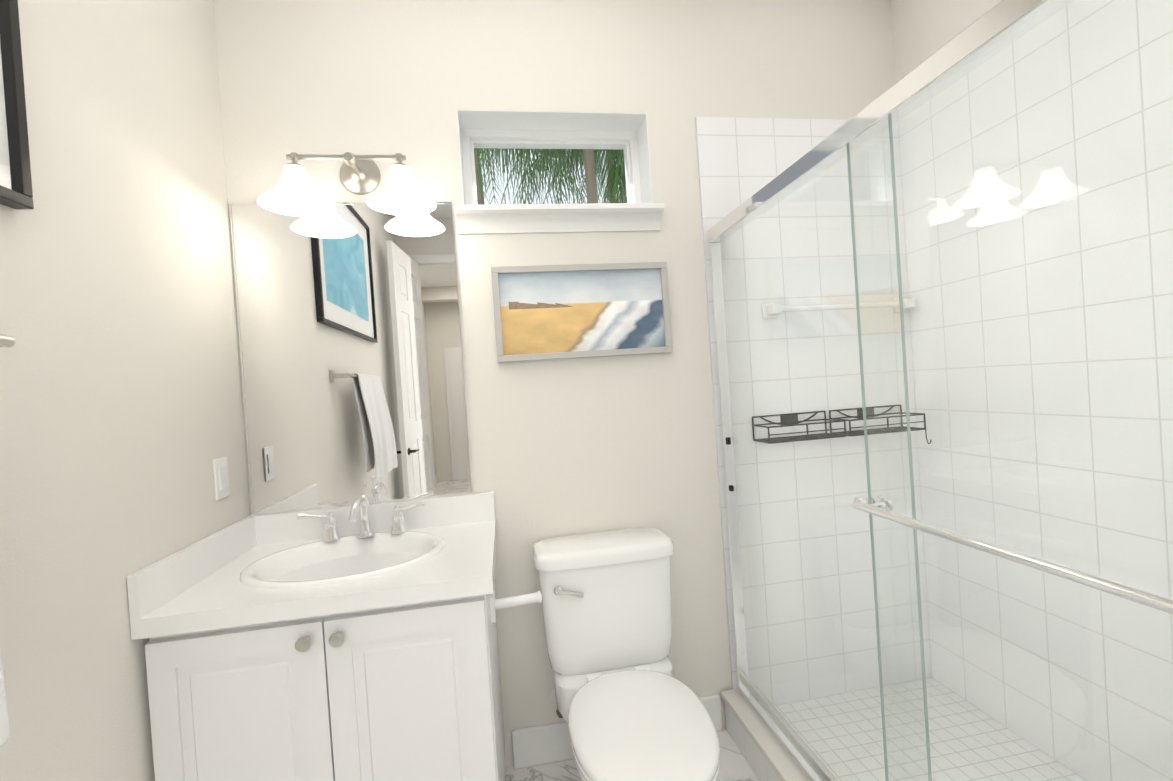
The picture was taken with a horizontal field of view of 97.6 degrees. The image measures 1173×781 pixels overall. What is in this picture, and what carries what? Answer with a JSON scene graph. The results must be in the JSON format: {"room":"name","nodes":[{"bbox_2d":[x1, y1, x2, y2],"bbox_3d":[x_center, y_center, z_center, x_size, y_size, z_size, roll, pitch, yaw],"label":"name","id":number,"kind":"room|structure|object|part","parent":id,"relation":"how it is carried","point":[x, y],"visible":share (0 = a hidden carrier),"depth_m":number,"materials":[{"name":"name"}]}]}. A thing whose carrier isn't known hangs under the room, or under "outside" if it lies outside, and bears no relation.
{"room":"bathroom","nodes":[
{"label":"bathroom","id":0,"kind":"room"},
{"bbox_2d":[0,0,250,780],"bbox_3d":[-0.961,-0.060,0.296,0.150,2.840,3.190,-4,1,-9],"label":"wall","id":1,"kind":"structure","parent":0,"point":[121,418],"depth_m":1.08,"materials":[{"name":"white paint"}]},
{"bbox_2d":[0,334,15,746],"bbox_3d":[-0.814,0.183,0.470,0.162,0.579,0.661,-4,1,-9],"label":"towel rail","id":2,"kind":"object","parent":1,"relation":"attached to","point":[7,340],"visible":1,"depth_m":0.67,"materials":[{"name":"silver metal"}]},
{"bbox_2d":[0,0,33,208],"bbox_3d":[-0.927,-0.696,0.386,0.029,0.758,1.035,-4,1,-9],"label":"picture","id":3,"kind":"object","parent":1,"relation":"attached to","point":[16,191],"visible":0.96,"depth_m":0.88,"materials":[{"name":"black wood"}]},
{"bbox_2d":[213,457,229,499],"bbox_3d":[-1.052,0.252,1.482,0.009,0.115,0.070,-4,1,-9],"label":"switch plate","id":4,"kind":"object","parent":1,"relation":"attached to","point":[221,477],"visible":1,"depth_m":1.47,"materials":[{"name":"white plastic"}]},
{"bbox_2d":[213,0,895,767],"bbox_3d":[0.069,-0.145,1.954,2.423,2.840,0.250,-4,1,-9],"label":"wall","id":5,"kind":"structure","parent":0,"point":[571,446],"depth_m":1.80,"materials":[{"name":"white paint"}]},
{"bbox_2d":[257,152,436,216],"bbox_3d":[-0.730,-0.668,1.582,0.510,0.212,0.228,-4,1,-9],"label":"sconce","id":6,"kind":"object","parent":5,"relation":"attached to","point":[293,192],"visible":1,"depth_m":1.58,"materials":[{"name":"white glass"}]},
{"bbox_3d":[-0.875,-0.613,1.547,0.206,0.112,0.206,-4,1,-9],"label":"lamp shade","id":7,"kind":"part","parent":6,"relation":"part of","materials":[{"name":"white glass"}]},
{"bbox_3d":[-0.875,-0.611,1.547,0.066,0.118,0.066,-4,1,-9],"label":"bulb","id":8,"kind":"part","parent":6,"relation":"part of","materials":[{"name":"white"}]},
{"bbox_3d":[-0.576,-0.634,1.596,0.206,0.112,0.206,-4,1,-9],"label":"lamp shade","id":9,"kind":"part","parent":6,"relation":"part of","materials":[{"name":"white glass"}]},
{"bbox_3d":[-0.576,-0.631,1.596,0.066,0.118,0.066,-4,1,-9],"label":"bulb","id":10,"kind":"part","parent":6,"relation":"part of","materials":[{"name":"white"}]},
{"bbox_2d":[229,202,471,514],"bbox_3d":[-0.761,-0.120,1.688,0.684,0.991,0.009,-4,1,-9],"label":"mirror glass","id":11,"kind":"object","parent":5,"relation":"attached to","point":[350,344],"depth_m":1.68,"materials":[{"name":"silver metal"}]},
{"bbox_2d":[457,110,652,204],"bbox_3d":[-0.116,-0.806,1.895,0.670,0.347,0.189,-4,1,-9],"label":"window unit","id":12,"kind":"structure","parent":5,"relation":"in","point":[556,130],"depth_m":1.91,"materials":[{"name":"white wood"}]},
{"bbox_3d":[-0.127,-0.805,1.962,0.606,0.283,0.006,-4,1,-9],"label":"glass","id":13,"kind":"part","parent":12,"relation":"part of","materials":[{"name":"clear glass"}]},
{"bbox_2d":[454,203,663,234],"bbox_3d":[-0.093,-0.594,1.831,0.715,0.079,0.190,-4,1,-9],"label":"window sill","id":14,"kind":"structure","parent":5,"relation":"attached to","point":[532,218],"depth_m":1.77,"materials":[{"name":"white wood"}]},
{"bbox_2d":[491,262,672,362],"bbox_3d":[-0.009,-0.278,1.800,0.620,0.324,0.027,-4,1,-9],"label":"framed picture","id":15,"kind":"object","parent":5,"relation":"attached to","point":[546,312],"visible":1,"depth_m":1.80,"materials":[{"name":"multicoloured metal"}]},
{"bbox_2d":[511,695,721,768],"bbox_3d":[0.121,1.210,1.827,0.760,0.130,0.015,-4,1,-9],"label":"baseboard","id":16,"kind":"structure","parent":5,"relation":"attached to","point":[540,744],"depth_m":1.77,"materials":[{"name":"white wood"}]},
{"bbox_2d":[708,242,748,687],"bbox_3d":[0.639,0.279,1.155,0.040,1.638,1.490,-4,1,-9],"label":"door jamb","id":17,"kind":"object","parent":5,"relation":"attached to","point":[728,466],"visible":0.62,"depth_m":1.87,"materials":[{"name":"silver metal"}]},
{"bbox_2d":[726,437,733,490],"bbox_3d":[0.522,0.269,1.865,0.012,0.195,0.008,-4,1,-9],"label":"bumper cover","id":18,"kind":"object","parent":17,"relation":"attached to","point":[729,443],"visible":1,"depth_m":1.86,"materials":[{"name":"black rubber"}]},
{"bbox_2d":[695,117,931,705],"bbox_3d":[0.888,0.095,1.956,0.842,2.250,0.010,-4,1,-9],"label":"shower wall tile","id":19,"kind":"structure","parent":5,"relation":"attached to","point":[741,161],"depth_m":1.95,"materials":[{"name":"white tile"}]},
{"bbox_2d":[762,297,914,318],"bbox_3d":[0.958,-0.315,1.933,0.610,0.060,0.060,-4,1,-9],"label":"towel rail","id":20,"kind":"object","parent":19,"relation":"attached to","point":[769,308],"depth_m":1.91,"materials":[{"name":"white ceramic"}]},
{"bbox_2d":[719,128,927,780],"bbox_3d":[0.599,0.267,1.458,0.006,1.634,0.840,-4,1,-9],"label":"glass","id":21,"kind":"object","parent":5,"relation":"hanging from","point":[861,613],"visible":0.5,"depth_m":1.34,"materials":[{"name":"clear glass"}]},
{"bbox_2d":[752,404,931,443],"bbox_3d":[0.942,0.147,1.898,0.642,0.144,0.121,-4,1,-9],"label":"caddy shelf","id":22,"kind":"object","parent":5,"relation":"attached to","point":[808,435],"depth_m":1.90,"materials":[{"name":"black metal"}]},
{"bbox_2d":[706,0,1074,243],"bbox_3d":[0.582,-0.561,1.147,0.048,0.047,1.490,-4,1,-9],"label":"header","id":23,"kind":"object","parent":5,"relation":"attached to","point":[992,26],"visible":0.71,"depth_m":0.96,"materials":[{"name":"silver metal"}]},
{"bbox_2d":[847,0,1172,780],"bbox_3d":[0.698,0.267,0.790,0.026,1.634,0.711,-4,1,-9],"label":"glass","id":24,"kind":"object","parent":5,"relation":"hanging from","point":[1085,712],"depth_m":0.86,"materials":[{"name":"clear glass"}]},
{"bbox_3d":[0.630,0.268,1.139,0.006,1.634,0.002,-4,1,-9],"label":"shower glass edge","id":25,"kind":"part","parent":24,"relation":"part of","materials":[{"name":"clear glass"}]},
{"bbox_2d":[853,495,887,503],"bbox_3d":[0.645,0.255,1.166,0.074,0.028,0.028,-4,1,-9],"label":"towel bar bracket","id":26,"kind":"object","parent":24,"relation":"attached to","point":[873,501],"visible":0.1,"depth_m":1.16,"materials":[{"name":"silver metal"}]},
{"bbox_3d":[0.666,0.266,1.043,0.006,1.634,0.002,-4,1,-9],"label":"shower glass edge","id":27,"kind":"part","parent":24,"relation":"part of","materials":[{"name":"clear glass"}]},
{"bbox_2d":[853,500,1172,614],"bbox_3d":[0.664,0.247,0.787,0.064,0.023,0.675,-4,1,-9],"label":"door towel bar","id":28,"kind":"object","parent":24,"relation":"attached to","point":[1128,592],"visible":0.9,"depth_m":0.74,"materials":[{"name":"silver metal"}]},
{"bbox_2d":[505,728,759,780],"bbox_3d":[0.404,1.319,0.518,2.723,0.100,3.190,-4,1,-9],"label":"floor","id":29,"kind":"structure","parent":0,"point":[734,765],"depth_m":1.73,"materials":[{"name":"tile"}]},
{"bbox_2d":[127,482,541,780],"bbox_3d":[-0.558,0.804,1.434,0.890,1.039,0.566,-4,1,-9],"label":"bathroom vanity","id":30,"kind":"object","parent":29,"relation":"on","point":[357,640],"visible":1,"depth_m":1.20,"materials":[{"name":"white wood"}]},
{"bbox_3d":[-0.762,0.878,1.158,0.360,0.675,0.020,-4,1,-9],"label":"door","id":31,"kind":"part","parent":30,"relation":"part of","materials":[{"name":"white wood"}]},
{"bbox_2d":[127,491,496,640],"bbox_3d":[-0.646,0.440,1.429,0.763,0.137,0.549,-4,1,-9],"label":"countertop","id":32,"kind":"structure","parent":30,"relation":"on","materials":[{"name":"white stone"}]},
{"bbox_2d":[239,531,445,622],"bbox_3d":[-0.659,0.532,1.434,0.524,0.154,0.424,-4,1,-9],"label":"sink","id":33,"kind":"object","parent":32,"relation":"in","point":[336,560],"depth_m":1.48,"materials":[{"name":"white ceramic"}]},
{"bbox_2d":[297,482,426,541],"bbox_3d":[-0.692,0.374,1.565,0.380,0.165,0.166,-4,1,-9],"label":"faucet","id":34,"kind":"object","parent":32,"relation":"on","point":[399,530],"depth_m":1.60,"materials":[{"name":"silver metal"}]},
{"bbox_3d":[-0.403,0.853,1.216,0.360,0.675,0.020,-4,1,-9],"label":"door","id":35,"kind":"part","parent":30,"relation":"part of","materials":[{"name":"white wood"}]},
{"bbox_2d":[533,528,719,780],"bbox_3d":[0.119,0.886,1.450,0.458,0.783,0.757,-4,1,-9],"label":"toilet","id":36,"kind":"object","parent":29,"relation":"on","point":[630,707],"visible":1,"depth_m":1.59,"materials":[{"name":"white ceramic"}]},
{"bbox_3d":[-0.055,0.621,1.576,0.090,0.041,0.024,-4,1,-9],"label":"lever","id":37,"kind":"part","parent":36,"relation":"part of","materials":[{"name":"silver metal"}]},
{"bbox_3d":[0.052,0.520,1.704,0.458,0.050,0.218,-4,1,-9],"label":"tank lid","id":38,"kind":"part","parent":36,"relation":"part of","materials":[{"name":"white ceramic"}]},
{"bbox_3d":[0.065,0.716,1.709,0.436,0.343,0.200,-4,1,-9],"label":"tank","id":39,"kind":"part","parent":36,"relation":"part of","materials":[{"name":"white ceramic"}]},
{"bbox_3d":[0.137,0.862,1.329,0.364,0.050,0.513,-4,1,-9],"label":"seat","id":40,"kind":"part","parent":36,"relation":"part of","materials":[{"name":"white ceramic"}]},
{"bbox_2d":[724,701,780,780],"bbox_3d":[0.689,1.181,1.162,0.120,0.125,1.490,-4,1,-9],"label":"tile","id":41,"kind":"structure","parent":29,"relation":"on","point":[757,761],"depth_m":1.71,"materials":[{"name":"white tile"}]},
{"bbox_2d":[721,685,837,780],"bbox_3d":[0.682,1.108,1.161,0.140,0.022,1.490,-4,1,-9],"label":"cap","id":42,"kind":"object","parent":41,"relation":"on","point":[784,766],"visible":0.5,"depth_m":1.62,"materials":[{"name":"white stone"}]},
{"bbox_2d":[736,682,832,780],"bbox_3d":[0.693,1.081,1.163,0.044,0.030,1.490,-4,1,-9],"label":"door track","id":43,"kind":"object","parent":42,"relation":"on","point":[805,766],"visible":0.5,"depth_m":1.60,"materials":[{"name":"silver metal"}]},
{"bbox_2d":[774,678,1085,780],"bbox_3d":[1.119,1.186,1.232,0.768,0.056,1.510,-4,1,-9],"label":"pan","id":44,"kind":"object","parent":29,"relation":"on","point":[990,769],"depth_m":1.70,"materials":[{"name":"tile"}]},
{"bbox_2d":[891,0,1000,81],"bbox_3d":[1.572,-0.234,0.711,0.150,2.840,3.190,-4,1,-9],"label":"wall","id":45,"kind":"structure","parent":0,"point":[923,30],"depth_m":1.87,"materials":[{"name":"white paint"}]},
{"bbox_2d":[898,0,1172,780],"bbox_3d":[1.418,0.066,1.283,0.010,2.250,1.510,-4,1,-9],"label":"shower wall tile","id":46,"kind":"structure","parent":45,"relation":"attached to","point":[1162,319],"depth_m":1.50,"materials":[{"name":"white tile"}]},
{"label":"outside","id":47,"kind":"structure","parent":0,"visible":0},
{"bbox_3d":[0.800,1.333,9.215,18.000,0.250,13.810,-4,1,-9],"label":"ground","id":48,"kind":"structure","parent":47,"visible":0},
{"bbox_2d":[474,148,483,204],"bbox_3d":[-1.918,-1.946,9.692,0.233,6.654,0.200,-4,1,-9],"label":"trunk","id":49,"kind":"object","parent":48,"relation":"on","point":[478,189],"depth_m":9.61,"materials":[{"name":"brown"}]},
{"bbox_2d":[583,149,597,203],"bbox_3d":[0.135,-1.406,6.987,0.233,5.355,0.200,-4,1,-9],"label":"trunk","id":50,"kind":"object","parent":48,"relation":"on","point":[592,194],"depth_m":6.92,"materials":[{"name":"brown"}]},
{"bbox_2d":[474,148,626,203],"bbox_3d":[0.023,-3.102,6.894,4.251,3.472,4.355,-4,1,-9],"label":"fronds","id":51,"kind":"object","parent":50,"relation":"attached to","point":[485,150],"depth_m":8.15,"materials":[{"name":"green plant"}]},
{"bbox_2d":[606,149,616,202],"bbox_3d":[0.673,-1.929,10.622,0.233,6.254,0.200,-4,1,-9],"label":"trunk","id":52,"kind":"object","parent":48,"relation":"on","point":[615,197],"depth_m":10.54,"materials":[{"name":"brown"}]},
{"bbox_3d":[2.083,-1.645,8.116,0.366,5.557,0.200,-4,1,-9],"label":"trunk","id":53,"kind":"object","parent":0,"visible":0},
{"bbox_2d":[594,149,625,202],"bbox_3d":[2.096,-3.352,8.290,4.390,3.616,4.611,-4,1,-9],"label":"fronds","id":54,"kind":"object","parent":53,"relation":"attached to","point":[621,166],"depth_m":8.15,"materials":[{"name":"green plant"}]}
]}

